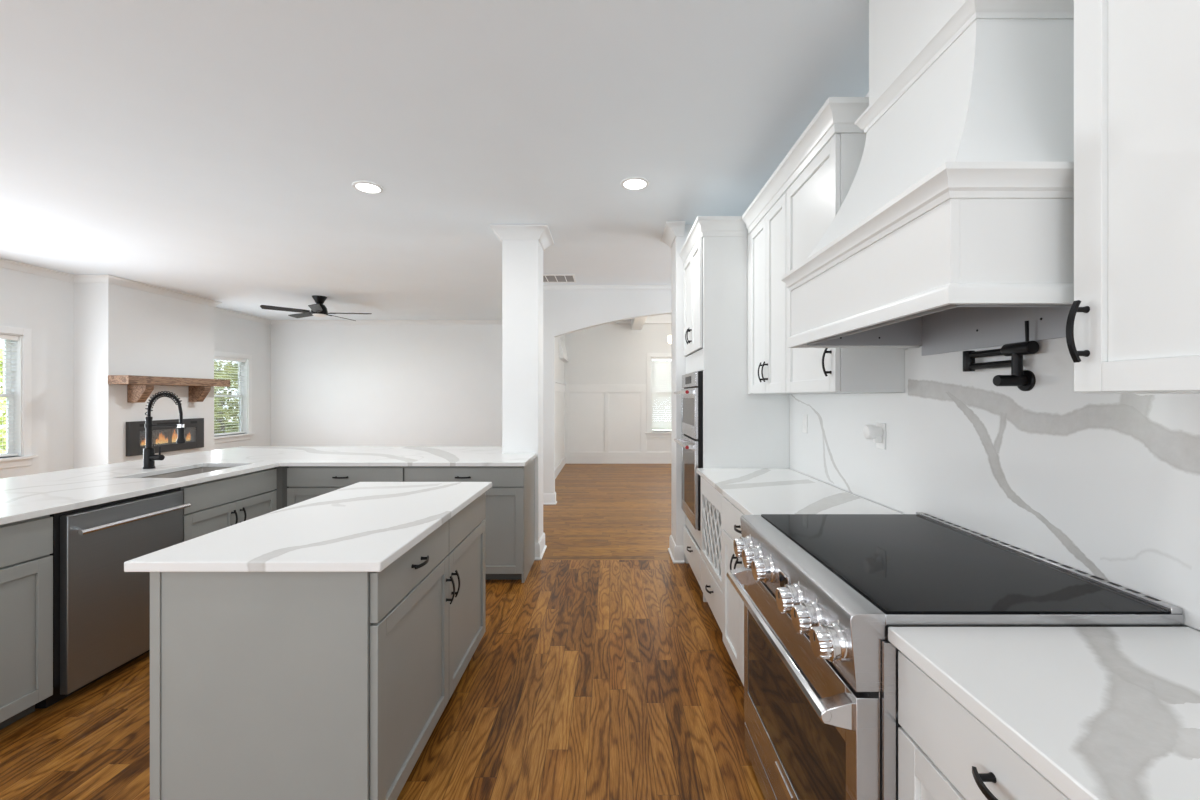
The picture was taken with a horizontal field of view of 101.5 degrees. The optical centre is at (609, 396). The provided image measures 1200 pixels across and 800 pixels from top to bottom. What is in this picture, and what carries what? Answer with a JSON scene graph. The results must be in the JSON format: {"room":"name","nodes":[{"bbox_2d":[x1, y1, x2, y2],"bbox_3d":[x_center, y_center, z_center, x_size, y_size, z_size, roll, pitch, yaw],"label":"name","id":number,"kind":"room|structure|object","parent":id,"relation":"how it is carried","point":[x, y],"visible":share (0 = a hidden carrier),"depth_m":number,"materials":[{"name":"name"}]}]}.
{"room":"kitchen","nodes":[
{"label":"kitchen","id":0,"kind":"room"},
{"bbox_2d":[0,267,270,478],"bbox_3d":[-6.525,-0.030,3.365,0.150,2.860,11.930,0,0,0],"label":"wall","id":1,"kind":"structure","parent":0,"point":[43,305],"depth_m":5.71,"materials":[{"name":"paint"}]},
{"bbox_2d":[0,326,37,468],"bbox_3d":[-6.497,0.003,4.900,0.205,1.515,1.170,0,0,0],"label":"window","id":2,"kind":"structure","parent":1,"relation":"in","point":[20,384],"depth_m":5.37,"materials":[{"name":"white paint"}]},
{"bbox_2d":[0,334,17,456],"bbox_3d":[-6.487,-0.014,4.900,0.065,1.304,0.920,0,0,0],"label":"window blind","id":3,"kind":"object","parent":2,"relation":"attached to","point":[2,337],"visible":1,"depth_m":5.27,"materials":[{"name":"white plastic"}]},
{"bbox_2d":[214,351,254,443],"bbox_3d":[-6.497,0.003,8.150,0.205,1.515,1.390,0,0,0],"label":"window","id":4,"kind":"structure","parent":1,"relation":"in","point":[246,420],"depth_m":8.53,"materials":[{"name":"white paint"}]},
{"bbox_2d":[214,356,245,435],"bbox_3d":[-6.487,-0.014,8.150,0.065,1.304,1.140,0,0,0],"label":"window blind","id":5,"kind":"object","parent":4,"relation":"attached to","point":[215,357],"visible":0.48,"depth_m":8.38,"materials":[{"name":"white plastic"}]},
{"bbox_2d":[74,283,213,468],"bbox_3d":[-6.242,-0.030,6.690,0.415,2.860,1.580,0,0,0],"label":"wall","id":6,"kind":"structure","parent":0,"point":[119,330],"depth_m":6.11,"materials":[{"name":"paint"}]},
{"bbox_2d":[126,418,203,455],"bbox_3d":[-6.009,0.526,6.673,0.050,0.432,1.125,0,0,0],"label":"electric fireplace","id":7,"kind":"object","parent":6,"relation":"attached to","point":[165,437],"visible":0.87,"depth_m":6.60,"materials":[{"name":"grey metal"}]},
{"bbox_2d":[157,422,178,424],"bbox_3d":[-5.985,0.362,6.675,0.001,0.035,0.390,0,0,0],"label":"vent","id":8,"kind":"object","parent":7,"relation":"attached to","point":[158,423],"depth_m":6.63,"materials":[{"name":"black plastic"}]},
{"bbox_2d":[108,375,229,402],"bbox_3d":[-5.907,-0.096,6.680,0.254,0.332,1.580,0,0,0],"label":"fireplace mantel","id":9,"kind":"object","parent":6,"relation":"attached to","point":[139,388],"visible":1,"depth_m":6.28,"materials":[{"name":"brown wood"}]},
{"bbox_2d":[108,375,229,386],"bbox_3d":[-5.907,-0.209,6.680,0.254,0.106,1.580,0,0,0],"label":"shelf","id":10,"kind":"object","parent":9,"relation":"attached to","point":[130,380],"depth_m":6.35,"materials":[{"name":"brown wood"}]},
{"bbox_2d":[0,258,501,324],"bbox_3d":[-3.775,-1.417,3.365,5.350,0.083,11.930,0,0,0],"label":"trim","id":11,"kind":"structure","parent":6,"relation":"attached to","point":[4,263],"depth_m":7.11,"materials":[{"name":"paint"}]},
{"bbox_2d":[0,464,764,799],"bbox_3d":[-1.325,1.450,3.930,10.550,0.100,13.060,0,0,0],"label":"floor","id":12,"kind":"structure","parent":0,"point":[584,679],"depth_m":2.26,"materials":[{"name":"brown wood"}]},
{"bbox_2d":[0,515,52,729],"bbox_3d":[-2.756,0.958,1.843,0.637,0.882,0.685,0,0,0],"label":"base cabinet","id":13,"kind":"object","parent":12,"relation":"on","point":[26,546],"visible":0.95,"depth_m":2.09,"materials":[{"name":"grey paint"}]},
{"bbox_2d":[35,487,190,707],"bbox_3d":[-2.727,0.960,2.516,0.666,0.876,0.648,0,0,0],"label":"dishwasher","id":14,"kind":"object","parent":12,"relation":"on","point":[101,611],"visible":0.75,"depth_m":2.37,"materials":[{"name":"grey metal"}]},
{"bbox_2d":[181,468,276,541],"bbox_3d":[-2.756,0.958,3.248,0.637,0.882,0.800,0,0,0],"label":"base cabinet","id":15,"kind":"object","parent":12,"relation":"on","point":[218,504],"visible":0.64,"depth_m":3.17,"materials":[{"name":"grey paint"}]},
{"bbox_2d":[150,492,485,799],"bbox_3d":[-1.018,0.958,2.119,0.711,0.882,1.311,0,0,0],"label":"kitchen island","id":16,"kind":"object","parent":12,"relation":"on","point":[264,685],"visible":0.91,"depth_m":1.47,"materials":[{"name":"grey paint"}]},
{"bbox_2d":[124,482,491,571],"bbox_3d":[-1.052,0.500,2.123,0.757,0.031,1.365,0,0,0],"label":"island countertop","id":17,"kind":"structure","parent":16,"relation":"on","point":[360,526],"depth_m":1.74,"materials":[{"name":"stone"}]},
{"bbox_2d":[274,466,404,509],"bbox_3d":[-2.018,0.958,4.051,0.956,0.882,0.837,0,0,0],"label":"base cabinet","id":18,"kind":"object","parent":12,"relation":"on","point":[295,484],"visible":0.27,"depth_m":3.67,"materials":[{"name":"grey paint"}]},
{"bbox_2d":[405,458,534,582],"bbox_3d":[-1.090,0.958,3.923,0.896,0.882,0.580,0,0,0],"label":"base cabinet","id":19,"kind":"object","parent":12,"relation":"on","point":[510,500],"visible":0.38,"depth_m":3.68,"materials":[{"name":"grey paint"}]},
{"bbox_2d":[0,446,536,524],"bbox_3d":[-2.124,0.500,3.120,2.992,0.031,3.400,0,0,0],"label":"countertop","id":20,"kind":"structure","parent":19,"relation":"on","point":[25,497],"depth_m":3.42,"materials":[{"name":"stone"}]},
{"bbox_2d":[142,391,185,468],"bbox_3d":[-3.025,0.222,3.330,0.276,0.526,0.066,0,0,0],"label":"kitchen faucet","id":21,"kind":"object","parent":20,"relation":"on","point":[149,457],"visible":1,"depth_m":3.32,"materials":[{"name":"black metal"}]},
{"bbox_2d":[143,467,231,477],"bbox_3d":[-2.795,0.615,3.270,0.427,0.198,0.697,0,0,0],"label":"sink","id":22,"kind":"object","parent":20,"relation":"in","point":[183,473],"visible":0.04,"depth_m":3.48,"materials":[{"name":"metal"}]},
{"bbox_2d":[671,225,692,561],"bbox_3d":[2.257,-0.030,4.310,3.385,2.860,0.320,0,0,0],"label":"wall pier","id":23,"kind":"object","parent":12,"relation":"on","point":[677,266],"visible":0.14,"depth_m":4.15,"materials":[{"name":"white paint"}]},
{"bbox_2d":[661,221,685,247],"bbox_3d":[0.887,-1.409,4.310,0.825,0.098,0.500,0,0,0],"label":"trim","id":24,"kind":"structure","parent":23,"relation":"attached to","point":[672,229],"depth_m":4.14,"materials":[{"name":"white paint"}]},
{"bbox_2d":[668,535,683,562],"bbox_3d":[0.918,1.329,4.310,0.764,0.139,0.378,0,0,0],"label":"baseboard","id":25,"kind":"object","parent":23,"relation":"attached to","point":[676,553],"visible":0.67,"depth_m":4.14,"materials":[{"name":"white paint"}]},
{"bbox_2d":[701,477,722,633],"bbox_3d":[0.901,0.958,2.984,0.637,0.882,0.708,0,0,0],"label":"cabinet","id":26,"kind":"object","parent":12,"relation":"on","point":[711,499],"visible":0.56,"depth_m":3.01,"materials":[{"name":"white paint"}]},
{"bbox_2d":[679,216,788,601],"bbox_3d":[0.908,0.092,3.716,0.648,2.614,0.851,0,0,0],"label":"tall cabinet","id":27,"kind":"object","parent":12,"relation":"on","point":[741,429],"visible":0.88,"depth_m":3.34,"materials":[{"name":"white paint"}]},
{"bbox_2d":[674,371,702,530],"bbox_3d":[0.825,0.377,3.750,0.582,1.114,0.660,0,0,0],"label":"wall oven","id":28,"kind":"object","parent":27,"relation":"in","point":[691,441],"visible":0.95,"depth_m":3.54,"materials":[{"name":"silver metal"}]},
{"bbox_2d":[723,496,744,685],"bbox_3d":[0.896,0.958,2.276,0.657,0.882,0.704,0,0,0],"label":"base cabinet","id":29,"kind":"object","parent":12,"relation":"on","point":[733,605],"visible":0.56,"depth_m":2.43,"materials":[{"name":"white paint"}]},
{"bbox_2d":[696,468,902,514],"bbox_3d":[0.908,0.500,2.631,0.632,0.031,1.415,0,0,0],"label":"countertop","id":30,"kind":"structure","parent":29,"relation":"on","point":[754,491],"depth_m":2.49,"materials":[{"name":"white stone"}]},
{"bbox_2d":[727,512,1183,799],"bbox_3d":[0.838,0.924,1.478,0.768,0.950,0.892,0,0,0],"label":"range","id":31,"kind":"object","parent":12,"relation":"on","point":[821,594],"visible":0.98,"depth_m":1.25,"materials":[{"name":"metal"}]},
{"bbox_2d":[760,514,1183,625],"bbox_3d":[0.904,0.472,1.480,0.635,0.029,0.877,0,0,0],"label":"cooktop","id":32,"kind":"object","parent":31,"relation":"in","point":[911,569],"depth_m":1.24,"materials":[{"name":"black glass"}]},
{"bbox_2d":[898,651,1069,799],"bbox_3d":[0.896,0.958,0.731,0.657,0.882,0.602,0,0,0],"label":"base cabinet","id":33,"kind":"object","parent":12,"relation":"on","point":[945,752],"visible":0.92,"depth_m":0.88,"materials":[{"name":"white paint"}]},
{"bbox_2d":[888,627,1199,799],"bbox_3d":[0.906,0.500,0.734,0.636,0.031,0.607,0,0,0],"label":"countertop","id":34,"kind":"structure","parent":33,"relation":"on","point":[1100,713],"depth_m":0.80,"materials":[{"name":"stone"}]},
{"bbox_2d":[271,325,501,445],"bbox_3d":[-3.850,-0.030,9.405,5.500,2.860,0.150,0,0,0],"label":"wall","id":35,"kind":"structure","parent":0,"point":[332,385],"depth_m":9.33,"materials":[{"name":"paint"}]},
{"bbox_2d":[0,0,868,319],"bbox_3d":[-1.325,-1.520,3.365,10.550,0.120,12.230,0,0,0],"label":"ceiling","id":36,"kind":"structure","parent":0,"point":[216,150],"depth_m":2.66,"materials":[{"name":"paint"}]},
{"bbox_2d":[260,295,371,320],"bbox_3d":[-4.188,-1.311,7.161,1.350,0.298,1.349,0,0,0],"label":"ceiling fan","id":37,"kind":"object","parent":36,"relation":"hanging from","point":[318,309],"visible":1,"depth_m":7.06,"materials":[{"name":"black metal"}]},
{"bbox_2d":[352,181,383,193],"bbox_3d":[-1.680,-1.455,3.410,0.195,0.008,0.195,0,0,0],"label":"recessed light","id":38,"kind":"object","parent":36,"relation":"in","point":[363,186],"visible":1,"depth_m":3.40,"materials":[{"name":"white paint"}]},
{"bbox_2d":[543,274,575,282],"bbox_3d":[-0.770,-1.454,6.015,0.700,0.012,0.370,0,0,0],"label":"ceiling vent","id":39,"kind":"object","parent":36,"relation":"in","point":[547,278],"visible":0.64,"depth_m":6.00,"materials":[{"name":"white metal"}]},
{"bbox_2d":[621,177,648,189],"bbox_3d":[0.174,-1.455,3.350,0.195,0.008,0.195,0,0,0],"label":"recessed light","id":40,"kind":"object","parent":36,"relation":"in","point":[633,183],"visible":1,"depth_m":3.34,"materials":[{"name":"white paint"}]},
{"bbox_2d":[502,239,542,542],"bbox_3d":[-0.770,-0.030,4.390,0.310,2.860,0.320,0,0,0],"label":"wall column","id":41,"kind":"structure","parent":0,"point":[522,259],"depth_m":4.23,"materials":[{"name":"white paint"}]},
{"bbox_2d":[489,224,553,250],"bbox_3d":[-0.770,-1.409,4.390,0.490,0.098,0.500,0,0,0],"label":"trim","id":42,"kind":"structure","parent":41,"relation":"attached to","point":[541,232],"depth_m":4.19,"materials":[{"name":"white paint"}]},
{"bbox_2d":[535,532,546,559],"bbox_3d":[-0.770,1.329,4.390,0.368,0.139,0.378,0,0,0],"label":"baseboard","id":43,"kind":"structure","parent":41,"relation":"attached to","point":[540,547],"depth_m":4.25,"materials":[{"name":"white paint"}]},
{"bbox_2d":[555,335,564,468],"bbox_3d":[-1.022,-0.160,8.415,0.155,3.120,3.790,0,0,0],"label":"wall","id":44,"kind":"structure","parent":0,"point":[559,364],"depth_m":9.26,"materials":[{"name":"paint"}]},
{"bbox_2d":[555,381,565,478],"bbox_3d":[-0.925,0.565,8.415,0.040,1.670,3.790,0,0,0],"label":"trim","id":45,"kind":"structure","parent":44,"relation":"attached to","point":[560,387],"depth_m":9.08,"materials":[{"name":"white paint"}]},
{"bbox_2d":[559,338,568,361],"bbox_3d":[-0.910,-0.975,9.754,0.120,0.490,1.108,0,0,0],"label":"trim","id":46,"kind":"structure","parent":44,"relation":"attached to","point":[563,356],"depth_m":9.37,"materials":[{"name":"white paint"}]},
{"bbox_2d":[543,290,670,492],"bbox_3d":[1.350,-0.160,6.460,4.900,3.120,0.120,0,0,0],"label":"wall","id":47,"kind":"structure","parent":0,"point":[564,311],"depth_m":6.40,"materials":[{"name":"paint"}]},
{"bbox_2d":[543,492,556,504],"bbox_3d":[-0.898,1.329,6.446,0.404,0.139,0.149,0,0,0],"label":"baseboard","id":48,"kind":"structure","parent":47,"relation":"attached to","point":[548,498],"depth_m":6.38,"materials":[{"name":"white paint"}]},
{"bbox_2d":[543,285,670,289],"bbox_3d":[1.350,-1.429,6.385,4.900,0.058,0.030,0,0,0],"label":"trim","id":49,"kind":"structure","parent":47,"relation":"attached to","point":[545,287],"depth_m":6.38,"materials":[{"name":"paint"}]},
{"bbox_2d":[631,317,646,329],"bbox_3d":[0.555,-1.560,8.365,0.210,0.320,3.690,0,0,0],"label":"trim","id":50,"kind":"structure","parent":47,"relation":"attached to","point":[636,323],"depth_m":9.46,"materials":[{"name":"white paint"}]},
{"bbox_2d":[565,324,670,450],"bbox_3d":[1.425,-0.160,10.385,5.050,3.120,0.150,0,0,0],"label":"wall","id":51,"kind":"structure","parent":0,"point":[605,353],"depth_m":10.31,"materials":[{"name":"paint"}]},
{"bbox_2d":[564,384,670,463],"bbox_3d":[1.427,0.565,10.293,4.745,1.670,0.035,0,0,0],"label":"wainscoting","id":52,"kind":"structure","parent":51,"relation":"attached to","point":[604,423],"depth_m":10.31,"materials":[{"name":"white paint"}]},
{"bbox_2d":[608,314,670,323],"bbox_3d":[1.427,-1.630,10.260,4.745,0.180,0.100,0,0,0],"label":"trim","id":53,"kind":"structure","parent":51,"relation":"attached to","point":[658,319],"depth_m":10.21,"materials":[{"name":"white paint"}]},
{"bbox_2d":[645,353,670,436],"bbox_3d":[1.350,-0.037,10.357,1.190,1.775,0.205,0,0,0],"label":"window","id":54,"kind":"structure","parent":51,"relation":"in","point":[649,433],"depth_m":10.29,"materials":[{"name":"white paint"}]},
{"bbox_2d":[651,357,670,431],"bbox_3d":[1.350,-0.054,10.348,0.940,1.564,0.065,0,0,0],"label":"window blind","id":55,"kind":"object","parent":54,"relation":"attached to","point":[660,366],"visible":0.38,"depth_m":10.35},
{"bbox_2d":[763,92,1199,630],"bbox_3d":[1.315,-0.030,0.775,0.150,2.860,6.750,0,0,0],"label":"wall","id":56,"kind":"structure","parent":0,"point":[867,94],"depth_m":2.35,"materials":[{"name":"paint"}]},
{"bbox_2d":[747,192,825,393],"bbox_3d":[1.071,-0.570,2.975,0.335,1.100,0.726,0,0,0],"label":"upper cabinet","id":57,"kind":"object","parent":56,"relation":"attached to","point":[766,243],"visible":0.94,"depth_m":2.92,"materials":[{"name":"white paint"}]},
{"bbox_2d":[786,133,906,392],"bbox_3d":[1.071,-0.570,2.322,0.335,1.100,0.575,0,0,0],"label":"upper cabinet","id":58,"kind":"object","parent":56,"relation":"attached to","point":[814,199],"visible":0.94,"depth_m":2.13,"materials":[{"name":"white paint"}]},
{"bbox_2d":[742,97,868,233],"bbox_3d":[1.063,-1.155,2.635,0.349,0.120,1.303,0,0,0],"label":"crown molding","id":59,"kind":"structure","parent":58,"relation":"attached to","point":[837,114],"depth_m":2.25,"materials":[{"name":"white paint"}]},
{"bbox_2d":[781,0,1073,355],"bbox_3d":[0.966,-0.808,1.498,0.542,1.297,0.973,0,0,0],"label":"range hood","id":60,"kind":"object","parent":56,"relation":"attached to","point":[953,229],"visible":0.84,"depth_m":1.23,"materials":[{"name":"white paint"}]},
{"bbox_2d":[789,337,1199,629],"bbox_3d":[1.232,0.145,1.885,0.014,0.680,2.910,0,0,0],"label":"backsplash","id":61,"kind":"structure","parent":56,"relation":"attached to","point":[1104,486],"depth_m":1.40,"materials":[{"name":"stone"}]},
{"bbox_2d":[876,423,885,448],"bbox_3d":[1.221,0.175,2.205,0.007,0.116,0.072,0,0,0],"label":"wall outlet","id":62,"kind":"object","parent":61,"relation":"attached to","point":[882,445],"visible":0.73,"depth_m":2.18,"materials":[{"name":"white plastic"}]},
{"bbox_2d":[863,425,882,442],"bbox_3d":[1.182,0.165,2.200,0.070,0.081,0.066,0,0,0],"label":"plug","id":63,"kind":"object","parent":62,"relation":"attached to","point":[873,432],"visible":1,"depth_m":2.18,"materials":[{"name":"white plastic"}]},
{"bbox_2d":[963,321,1038,390],"bbox_3d":[1.181,-0.118,1.516,0.088,0.201,0.265,0,0,0],"label":"pot filler","id":64,"kind":"object","parent":61,"relation":"attached to","point":[1025,380],"visible":1,"depth_m":1.43,"materials":[{"name":"black metal"}]},
{"bbox_2d":[1066,0,1199,393],"bbox_3d":[1.071,-0.564,0.719,0.335,1.113,0.557,0,0,0],"label":"upper cabinet","id":65,"kind":"object","parent":56,"relation":"attached to","point":[1133,317],"visible":1,"depth_m":0.88,"materials":[{"name":"white paint"}]},
{"label":"outside","id":66,"kind":"structure","parent":0,"visible":0},
{"bbox_2d":[0,427,670,448],"bbox_3d":[-5.000,2.150,7.500,70.000,0.300,65.000,0,0,0],"label":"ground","id":67,"kind":"structure","parent":66,"point":[0,427],"depth_m":30.15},
{"bbox_2d":[0,348,5,453],"bbox_3d":[-10.608,0.567,8.309,3.117,2.914,3.859,0,0,0],"label":"tree","id":68,"kind":"object","parent":67,"relation":"on","point":[4,398],"visible":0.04,"depth_m":7.69,"materials":[{"name":"green plant"}]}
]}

